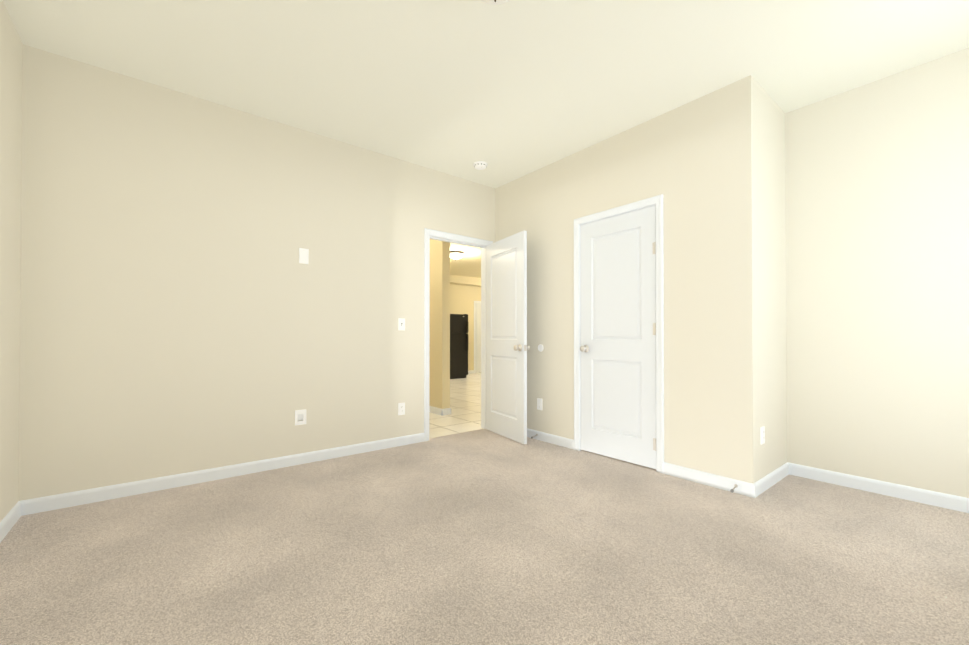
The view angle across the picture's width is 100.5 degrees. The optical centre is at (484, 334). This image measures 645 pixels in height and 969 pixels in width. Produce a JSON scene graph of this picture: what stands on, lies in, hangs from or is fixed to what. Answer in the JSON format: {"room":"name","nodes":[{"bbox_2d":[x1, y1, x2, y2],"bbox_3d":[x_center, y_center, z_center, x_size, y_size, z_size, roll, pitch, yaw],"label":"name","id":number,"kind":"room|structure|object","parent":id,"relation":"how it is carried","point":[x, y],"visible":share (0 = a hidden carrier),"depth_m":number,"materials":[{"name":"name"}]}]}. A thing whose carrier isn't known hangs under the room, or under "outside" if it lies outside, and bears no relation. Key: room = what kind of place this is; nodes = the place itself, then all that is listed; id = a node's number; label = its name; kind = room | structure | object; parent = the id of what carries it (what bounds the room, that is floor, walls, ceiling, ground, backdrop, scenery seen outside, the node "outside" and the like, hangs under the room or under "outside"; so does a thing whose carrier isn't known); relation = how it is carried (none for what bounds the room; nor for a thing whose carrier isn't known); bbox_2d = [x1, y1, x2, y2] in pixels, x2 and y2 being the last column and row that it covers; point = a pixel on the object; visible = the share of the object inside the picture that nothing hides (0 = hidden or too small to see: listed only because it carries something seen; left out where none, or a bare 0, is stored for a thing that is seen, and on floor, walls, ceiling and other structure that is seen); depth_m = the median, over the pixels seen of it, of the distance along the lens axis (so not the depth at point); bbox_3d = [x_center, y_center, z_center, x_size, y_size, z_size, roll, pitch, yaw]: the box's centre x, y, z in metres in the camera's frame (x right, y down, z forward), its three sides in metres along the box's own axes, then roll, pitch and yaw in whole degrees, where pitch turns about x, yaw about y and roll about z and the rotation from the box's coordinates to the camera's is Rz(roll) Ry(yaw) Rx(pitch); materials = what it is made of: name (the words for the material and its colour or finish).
{"room":"empty bedroom","nodes":[
{"label":"empty bedroom","id":0,"kind":"room"},
{"bbox_2d":[0,0,22,521],"bbox_3d":[-1.369,-0.336,0.612,0.120,2.720,4.300,0,-1,-39],"label":"wall","id":1,"kind":"structure","parent":0,"point":[11,63],"depth_m":2.16,"materials":[{"name":"beige paint"}]},
{"bbox_2d":[0,500,23,542],"bbox_3d":[-1.317,0.982,0.643,0.013,0.085,4.300,0,-1,-39],"label":"baseboard","id":2,"kind":"structure","parent":1,"relation":"attached to","point":[18,510],"depth_m":2.16,"materials":[{"name":"white paint"}]},
{"bbox_2d":[19,44,494,500],"bbox_3d":[-1.034,-0.311,3.721,4.545,2.720,0.120,0,-1,-39],"label":"wall","id":3,"kind":"structure","parent":0,"point":[183,309],"depth_m":2.86,"materials":[{"name":"beige paint"}]},
{"bbox_2d":[24,433,424,514],"bbox_3d":[-1.620,1.002,3.153,2.634,0.085,0.013,0,-1,-39],"label":"baseboard","id":4,"kind":"structure","parent":3,"relation":"attached to","point":[59,501],"depth_m":2.83,"materials":[{"name":"white paint"}]},
{"bbox_2d":[295,409,305,424],"bbox_3d":[-1.496,0.669,3.276,0.086,0.120,0.036,0,-1,-39],"label":"outlet box","id":5,"kind":"object","parent":3,"relation":"attached to","point":[300,415],"visible":1,"depth_m":3.27,"materials":[{"name":"white plastic"}]},
{"bbox_2d":[299,248,308,263],"bbox_3d":[-1.472,-0.642,3.289,0.074,0.124,0.007,0,-1,-39],"label":"switch plate","id":6,"kind":"object","parent":3,"relation":"attached to","point":[303,256],"visible":1,"depth_m":3.29,"materials":[{"name":"white plastic"}]},
{"bbox_2d":[398,402,404,414],"bbox_3d":[-0.786,0.704,3.830,0.070,0.115,0.008,0,-1,-39],"label":"electrical outlet","id":7,"kind":"object","parent":3,"relation":"attached to","point":[401,408],"visible":1,"depth_m":3.83,"materials":[{"name":"white plastic"}]},
{"bbox_2d":[398,318,404,329],"bbox_3d":[-0.782,-0.099,3.832,0.070,0.115,0.021,0,-1,-39],"label":"light switch","id":8,"kind":"object","parent":3,"relation":"attached to","point":[401,323],"visible":1,"depth_m":3.83,"materials":[{"name":"white plastic"}]},
{"bbox_2d":[424,228,492,440],"bbox_3d":[-0.293,0.001,4.316,0.880,2.107,0.154,0,-1,-39],"label":"door frame","id":9,"kind":"structure","parent":3,"relation":"attached to","point":[428,233],"depth_m":4.07,"materials":[{"name":"white paint"}]},
{"bbox_2d":[485,231,529,443],"bbox_3d":[0.205,0.026,4.166,0.170,2.030,0.778,0,-1,-29],"label":"bedroom door","id":10,"kind":"structure","parent":3,"relation":"in","point":[507,347],"depth_m":4.09,"materials":[{"name":"white paint"}]},
{"bbox_2d":[429,239,449,408],"bbox_3d":[-1.259,-0.290,6.298,0.120,2.720,2.385,0,-1,-39],"label":"wall","id":11,"kind":"structure","parent":0,"point":[439,387],"depth_m":5.40,"materials":[{"name":"beige paint"}]},
{"bbox_2d":[429,406,444,414],"bbox_3d":[-1.297,1.027,6.249,0.038,0.085,2.398,0,-1,-39],"label":"baseboard","id":12,"kind":"structure","parent":11,"relation":"attached to","point":[439,411],"depth_m":5.41,"materials":[{"name":"white paint"}]},
{"bbox_2d":[445,408,450,414],"bbox_3d":[-1.203,1.028,6.325,0.013,0.085,2.398,0,-1,-39],"label":"baseboard","id":13,"kind":"structure","parent":11,"relation":"attached to","point":[447,410],"depth_m":5.37,"materials":[{"name":"white paint"}]},
{"bbox_2d":[429,372,482,437],"bbox_3d":[0.710,1.124,8.912,10.690,0.056,5.910,0,-1,-39],"label":"floor","id":14,"kind":"structure","parent":0,"point":[465,404],"depth_m":5.62,"materials":[{"name":"beige tile"}]},
{"bbox_2d":[450,314,467,378],"bbox_3d":[-0.914,0.291,10.286,0.760,1.632,0.722,0,-1,-39],"label":"fridge","id":15,"kind":"object","parent":14,"relation":"on","point":[458,347],"visible":0.58,"depth_m":10.10,"materials":[{"name":"black metal"}]},
{"bbox_2d":[450,284,480,370],"bbox_3d":[-1.108,-0.250,11.176,10.690,2.720,0.120,0,-1,-39],"label":"wall","id":16,"kind":"structure","parent":0,"point":[463,298],"depth_m":11.62,"materials":[{"name":"beige paint"}]},
{"bbox_2d":[474,301,480,372],"bbox_3d":[0.041,0.064,12.013,0.892,2.107,0.017,0,-1,-39],"label":"door frame","id":17,"kind":"structure","parent":16,"relation":"attached to","point":[475,302],"depth_m":11.76,"materials":[{"name":"white paint"}]},
{"bbox_2d":[476,303,480,372],"bbox_3d":[0.050,0.090,12.009,0.771,2.030,0.170,0,-1,-39],"label":"hall door","id":18,"kind":"structure","parent":16,"relation":"in","point":[478,337],"depth_m":11.80,"materials":[{"name":"white paint"}]},
{"bbox_2d":[0,429,968,644],"bbox_3d":[0.372,1.065,1.966,4.545,0.060,4.480,0,-1,-39],"label":"floor carpet","id":19,"kind":"object","parent":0,"point":[482,537],"visible":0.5,"depth_m":1.85,"materials":[{"name":"beige carpet"}]},
{"bbox_2d":[3,0,968,277],"bbox_3d":[1.512,-1.696,6.704,12.240,0.100,10.390,0,-1,-39],"label":"ceiling","id":20,"kind":"structure","parent":0,"point":[509,91],"depth_m":2.44,"materials":[{"name":"white paint"}]},
{"bbox_2d":[450,251,463,259],"bbox_3d":[-0.570,-1.550,8.011,0.332,0.172,0.332,0,-1,-39],"label":"light","id":21,"kind":"object","parent":20,"relation":"attached to","point":[455,255],"visible":0.9,"depth_m":7.90,"materials":[{"name":"white glass"}]},
{"bbox_2d":[450,275,480,286],"bbox_3d":[0.053,-1.505,11.821,7.845,0.200,0.350,0,-1,-39],"label":"soffit beam","id":22,"kind":"structure","parent":20,"relation":"attached to","point":[464,280],"depth_m":11.17,"materials":[{"name":"beige paint"}]},
{"bbox_2d":[473,161,487,169],"bbox_3d":[-0.040,-1.650,3.947,0.140,0.038,0.140,0,-1,-39],"label":"smoke detector","id":23,"kind":"object","parent":20,"relation":"attached to","point":[480,165],"visible":1,"depth_m":3.91,"materials":[{"name":"white plastic"}]},
{"bbox_2d":[480,0,508,4],"bbox_3d":[0.049,-1.603,1.843,0.308,0.167,0.308,0,-1,-39],"label":"light","id":24,"kind":"object","parent":20,"relation":"attached to","point":[494,2],"visible":1,"depth_m":1.91,"materials":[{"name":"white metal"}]},
{"bbox_2d":[495,75,759,483],"bbox_3d":[0.970,-0.311,3.625,0.120,2.720,2.546,0,-1,-39],"label":"wall","id":25,"kind":"structure","parent":0,"point":[694,163],"depth_m":2.93,"materials":[{"name":"beige paint"}]},
{"bbox_2d":[537,398,541,409],"bbox_3d":[0.551,0.695,4.035,0.008,0.115,0.070,0,-1,-39],"label":"electrical outlet","id":26,"kind":"object","parent":25,"relation":"attached to","point":[539,403],"visible":1,"depth_m":4.03,"materials":[{"name":"white plastic"}]},
{"bbox_2d":[538,344,543,351],"bbox_3d":[0.559,0.132,4.029,0.008,0.074,0.074,0,-1,-39],"label":"bumper cover","id":27,"kind":"object","parent":25,"relation":"attached to","point":[540,348],"visible":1,"depth_m":4.02,"materials":[{"name":"white plastic"}]},
{"bbox_2d":[527,428,573,448],"bbox_3d":[0.468,1.010,4.123,0.022,0.085,1.121,0,-1,-39],"label":"baseboard","id":28,"kind":"structure","parent":25,"relation":"attached to","point":[553,439],"depth_m":3.90,"materials":[{"name":"white paint"}]},
{"bbox_2d":[580,205,655,468],"bbox_3d":[1.109,0.019,3.384,0.170,2.030,0.738,0,-1,-39],"label":"closet door","id":29,"kind":"structure","parent":25,"relation":"in","point":[618,322],"depth_m":3.35,"materials":[{"name":"white paint"}]},
{"bbox_2d":[574,194,663,473],"bbox_3d":[1.139,0.015,3.413,0.120,2.063,0.752,0,-1,-39],"label":"door frame","id":30,"kind":"structure","parent":25,"relation":"attached to","point":[580,320],"depth_m":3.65,"materials":[{"name":"white paint"}]},
{"bbox_2d":[663,462,751,496],"bbox_3d":[1.525,0.999,2.820,0.013,0.085,0.559,0,-1,-39],"label":"baseboard","id":31,"kind":"structure","parent":25,"relation":"attached to","point":[713,480],"depth_m":2.78,"materials":[{"name":"white paint"}]},
{"bbox_2d":[758,83,786,478],"bbox_3d":[2.009,-0.317,2.904,0.593,2.720,0.120,0,-1,-39],"label":"wall","id":32,"kind":"structure","parent":0,"point":[772,280],"depth_m":2.84,"materials":[{"name":"beige paint"}]},
{"bbox_2d":[760,426,764,444],"bbox_3d":[1.859,0.673,2.693,0.070,0.115,0.008,0,-1,-39],"label":"electrical outlet","id":33,"kind":"object","parent":32,"relation":"attached to","point":[762,435],"visible":1,"depth_m":2.68,"materials":[{"name":"white plastic"}]},
{"bbox_2d":[752,462,791,497],"bbox_3d":[1.994,0.999,2.795,0.711,0.085,0.013,0,-1,-39],"label":"baseboard","id":34,"kind":"structure","parent":32,"relation":"attached to","point":[772,478],"depth_m":2.77,"materials":[{"name":"white paint"}]},
{"bbox_2d":[785,48,968,497],"bbox_3d":[2.113,-0.314,3.343,0.120,2.720,4.420,0,-1,-39],"label":"wall","id":35,"kind":"structure","parent":0,"point":[877,246],"depth_m":2.64,"materials":[{"name":"beige paint"}]},
{"bbox_2d":[792,463,968,512],"bbox_3d":[2.811,0.996,2.362,0.013,0.085,1.714,0,-1,-39],"label":"baseboard","id":36,"kind":"structure","parent":35,"relation":"attached to","point":[953,502],"depth_m":2.61,"materials":[{"name":"white paint"}]}
]}

